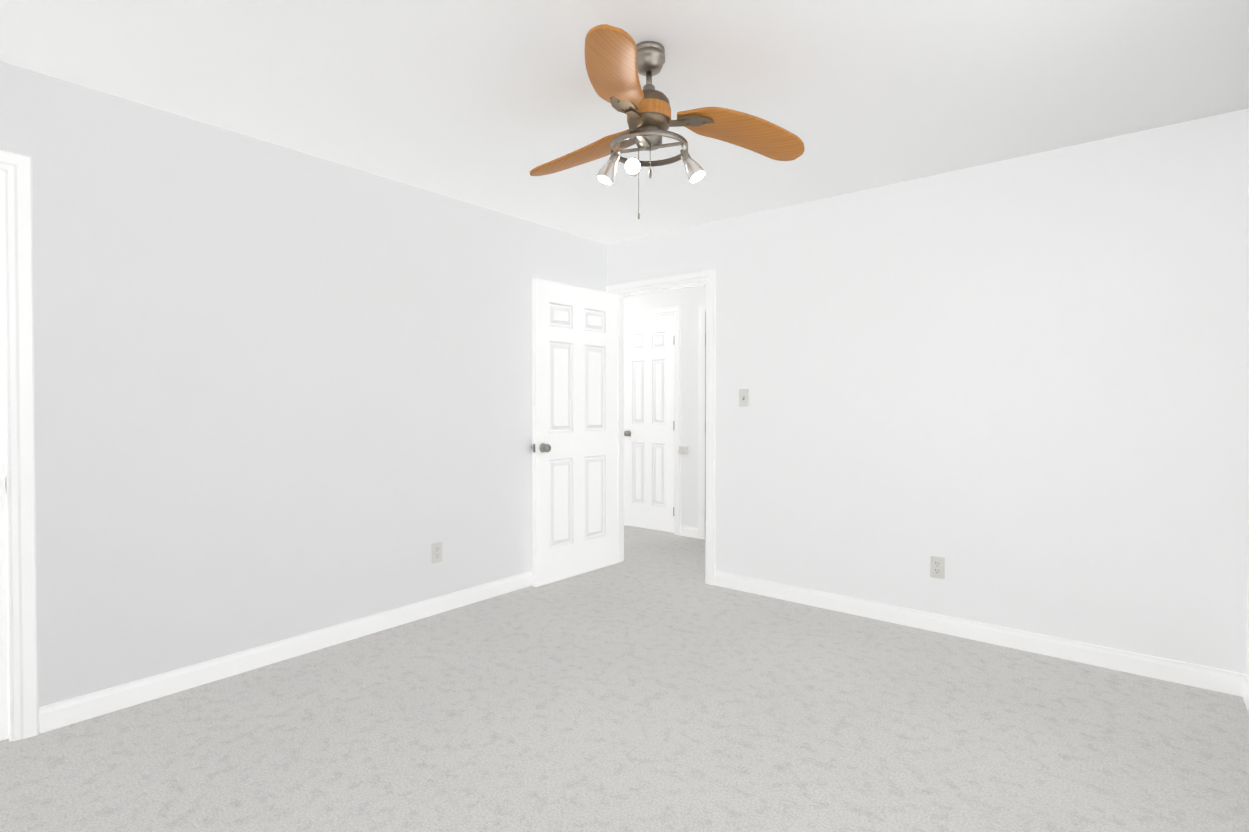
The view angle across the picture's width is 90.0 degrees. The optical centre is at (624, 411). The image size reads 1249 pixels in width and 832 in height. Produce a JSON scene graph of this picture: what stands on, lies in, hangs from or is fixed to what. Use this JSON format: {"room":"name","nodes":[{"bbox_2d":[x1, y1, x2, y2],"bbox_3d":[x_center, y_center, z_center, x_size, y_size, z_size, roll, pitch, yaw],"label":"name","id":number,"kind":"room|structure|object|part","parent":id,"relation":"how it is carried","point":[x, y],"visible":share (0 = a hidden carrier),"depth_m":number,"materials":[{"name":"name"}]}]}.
{"room":"empty bedroom","nodes":[
{"label":"empty bedroom","id":0,"kind":"room"},
{"bbox_2d":[0,61,606,731],"bbox_3d":[-1.537,-0.040,3.170,0.110,2.440,4.307,1,1,39],"label":"wall","id":1,"kind":"structure","parent":0,"point":[282,393],"depth_m":2.86,"materials":[{"name":"white paint"}]},
{"bbox_2d":[0,173,7,740],"bbox_3d":[-2.453,0.168,1.941,0.092,2.030,0.770,1,1,39],"label":"closet door","id":2,"kind":"structure","parent":1,"relation":"in","point":[3,669],"depth_m":2.24,"materials":[{"name":"white paint"}]},
{"bbox_2d":[0,150,38,740],"bbox_3d":[-2.504,0.162,1.984,0.118,2.065,0.802,1,1,39],"label":"door frame","id":3,"kind":"structure","parent":1,"relation":"attached to","point":[6,457],"depth_m":2.25,"materials":[{"name":"white paint"}]},
{"bbox_2d":[39,571,532,732],"bbox_3d":[-1.149,1.129,3.565,0.017,0.092,3.224,1,1,39],"label":"baseboard","id":4,"kind":"structure","parent":1,"relation":"attached to","point":[79,709],"depth_m":2.86,"materials":[{"name":"white paint"}]},
{"bbox_2d":[432,542,441,562],"bbox_3d":[-1.089,0.821,3.636,0.009,0.115,0.070,1,1,39],"label":"electrical outlet","id":5,"kind":"object","parent":1,"relation":"attached to","point":[436,552],"visible":1,"depth_m":3.63,"materials":[{"name":"white plastic"}]},
{"bbox_2d":[0,525,1248,831],"bbox_3d":[0.098,1.213,3.781,5.574,0.080,7.297,1,1,39],"label":"floor","id":6,"kind":"structure","parent":0,"point":[652,681],"depth_m":2.30,"materials":[{"name":"carpet"}]},
{"bbox_2d":[0,0,1248,243],"bbox_3d":[0.098,-1.307,3.751,5.574,0.080,7.297,1,1,39],"label":"ceiling","id":7,"kind":"structure","parent":0,"point":[490,104],"depth_m":2.36,"materials":[{"name":"white paint"}]},
{"bbox_2d":[596,41,704,218],"bbox_3d":[0.094,-0.951,2.106,0.359,0.592,0.336,1,1,39],"label":"fan","id":8,"kind":"object","parent":7,"relation":"hanging from","point":[649,128],"depth_m":2.10,"materials":[{"name":"silver metal"}]},
{"bbox_3d":[-0.055,-0.831,2.074,0.078,0.152,0.059,0,1,-6],"label":"fan spotlight","id":9,"kind":"part","parent":8,"relation":"part of","materials":[{"name":"silver metal"}]},
{"bbox_2d":[610,96,640,118],"bbox_3d":[0.006,-0.992,2.043,0.070,0.014,0.175,0,1,35],"label":"iron","id":10,"kind":"object","parent":8,"relation":"attached to","point":[629,108],"visible":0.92,"depth_m":2.04,"materials":[{"name":"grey metal"}]},
{"bbox_2d":[585,24,643,108],"bbox_3d":[-0.032,-0.982,1.827,0.161,0.071,0.539,0,1,5],"label":"blade","id":11,"kind":"object","parent":10,"relation":"attached to","point":[611,60],"visible":0.92,"depth_m":1.75,"materials":[{"name":"brown wood"}]},
{"bbox_2d":[619,137,635,146],"bbox_3d":[0.026,-0.995,2.281,0.070,0.014,0.175,0,1,-25],"label":"iron","id":12,"kind":"object","parent":8,"relation":"attached to","point":[627,142],"visible":0.5,"depth_m":2.31,"materials":[{"name":"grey metal"}]},
{"bbox_2d":[530,129,631,175],"bbox_3d":[-0.143,-0.990,2.422,0.539,0.071,0.161,0,1,35],"label":"blade","id":13,"kind":"object","parent":12,"relation":"attached to","point":[597,149],"visible":0.75,"depth_m":2.41,"materials":[{"name":"brown wood"}]},
{"bbox_3d":[0.034,-0.867,2.228,0.059,0.084,0.119,0,1,6],"label":"fan spotlight","id":14,"kind":"part","parent":8,"relation":"part of","materials":[{"name":"white glass"}]},
{"bbox_2d":[669,115,714,126],"bbox_3d":[0.221,-0.993,2.145,0.175,0.014,0.070,0,1,5],"label":"iron","id":15,"kind":"object","parent":8,"relation":"attached to","point":[692,120],"visible":0.98,"depth_m":2.13,"materials":[{"name":"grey metal"}]},
{"bbox_2d":[677,107,804,160],"bbox_3d":[0.428,-0.987,2.221,0.539,0.070,0.161,0,1,-25],"label":"blade","id":16,"kind":"object","parent":15,"relation":"attached to","point":[766,138],"visible":0.9,"depth_m":2.21,"materials":[{"name":"brown wood"}]},
{"bbox_3d":[0.224,-0.832,2.064,0.087,0.149,0.059,0,1,18],"label":"fan spotlight","id":17,"kind":"part","parent":8,"relation":"part of","materials":[{"name":"silver metal"}]},
{"bbox_2d":[624,286,705,527],"bbox_3d":[0.822,-0.070,5.618,3.960,2.440,0.110,1,1,39],"label":"wall","id":18,"kind":"structure","parent":0,"point":[688,300],"depth_m":5.74,"materials":[{"name":"white paint"}]},
{"bbox_2d":[624,316,673,532],"bbox_3d":[0.223,0.119,6.023,0.618,2.030,0.092,1,1,39],"label":"closet door","id":19,"kind":"structure","parent":18,"relation":"in","point":[648,423],"depth_m":6.02,"materials":[{"name":"white paint"}]},
{"bbox_2d":[624,303,705,538],"bbox_3d":[0.687,0.089,5.719,1.865,2.120,0.134,1,1,39],"label":"door frame","id":20,"kind":"structure","parent":18,"relation":"attached to","point":[675,312],"depth_m":5.77,"materials":[{"name":"white paint"}]},
{"bbox_2d":[678,446,688,453],"bbox_3d":[0.539,0.355,5.765,0.105,0.073,0.028,1,1,39],"label":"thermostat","id":21,"kind":"object","parent":18,"relation":"attached to","point":[682,449],"visible":1,"depth_m":5.75,"materials":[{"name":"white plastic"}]},
{"bbox_2d":[607,108,1248,674],"bbox_3d":[1.262,-0.047,3.739,3.734,2.440,0.110,1,1,39],"label":"wall","id":22,"kind":"structure","parent":0,"point":[1013,392],"depth_m":3.13,"materials":[{"name":"white paint"}]},
{"bbox_2d":[606,269,715,584],"bbox_3d":[0.273,0.103,4.546,0.962,2.120,0.150,1,1,39],"label":"door frame","id":23,"kind":"structure","parent":22,"relation":"attached to","point":[708,277],"depth_m":4.31,"materials":[{"name":"white paint"}]},
{"bbox_2d":[531,278,615,586],"bbox_3d":[-0.334,0.138,4.422,0.149,2.030,0.820,1,1,40],"label":"bedroom door","id":24,"kind":"structure","parent":23,"relation":"attached to","point":[573,447],"depth_m":4.37,"materials":[{"name":"white paint"}]},
{"bbox_2d":[739,389,748,406],"bbox_3d":[0.769,-0.090,4.054,0.070,0.115,0.023,1,1,39],"label":"light switch","id":25,"kind":"object","parent":22,"relation":"attached to","point":[743,397],"visible":1,"depth_m":4.05,"materials":[{"name":"white plastic"}]},
{"bbox_2d":[930,556,944,578],"bbox_3d":[1.672,0.834,3.339,0.070,0.115,0.009,1,1,39],"label":"electrical outlet","id":26,"kind":"object","parent":22,"relation":"attached to","point":[937,567],"visible":1,"depth_m":3.34,"materials":[{"name":"white plastic"}]},
{"bbox_2d":[715,571,1234,694],"bbox_3d":[1.593,1.131,3.405,2.532,0.092,0.013,1,1,39],"label":"baseboard","id":27,"kind":"structure","parent":22,"relation":"attached to","point":[1214,679],"depth_m":3.14,"materials":[{"name":"white paint"}]},
{"bbox_2d":[1247,536,1248,678],"bbox_3d":[1.274,-0.012,0.883,0.110,2.440,4.307,1,1,39],"label":"wall","id":28,"kind":"structure","parent":0,"point":[1248,618],"depth_m":2.58,"materials":[{"name":"white paint"}]},
{"bbox_2d":[1235,672,1248,711],"bbox_3d":[1.261,1.160,0.979,0.013,0.092,4.197,1,1,39],"label":"baseboard","id":29,"kind":"structure","parent":28,"relation":"attached to","point":[1241,680],"depth_m":2.60,"materials":[{"name":"white paint"}]}
]}

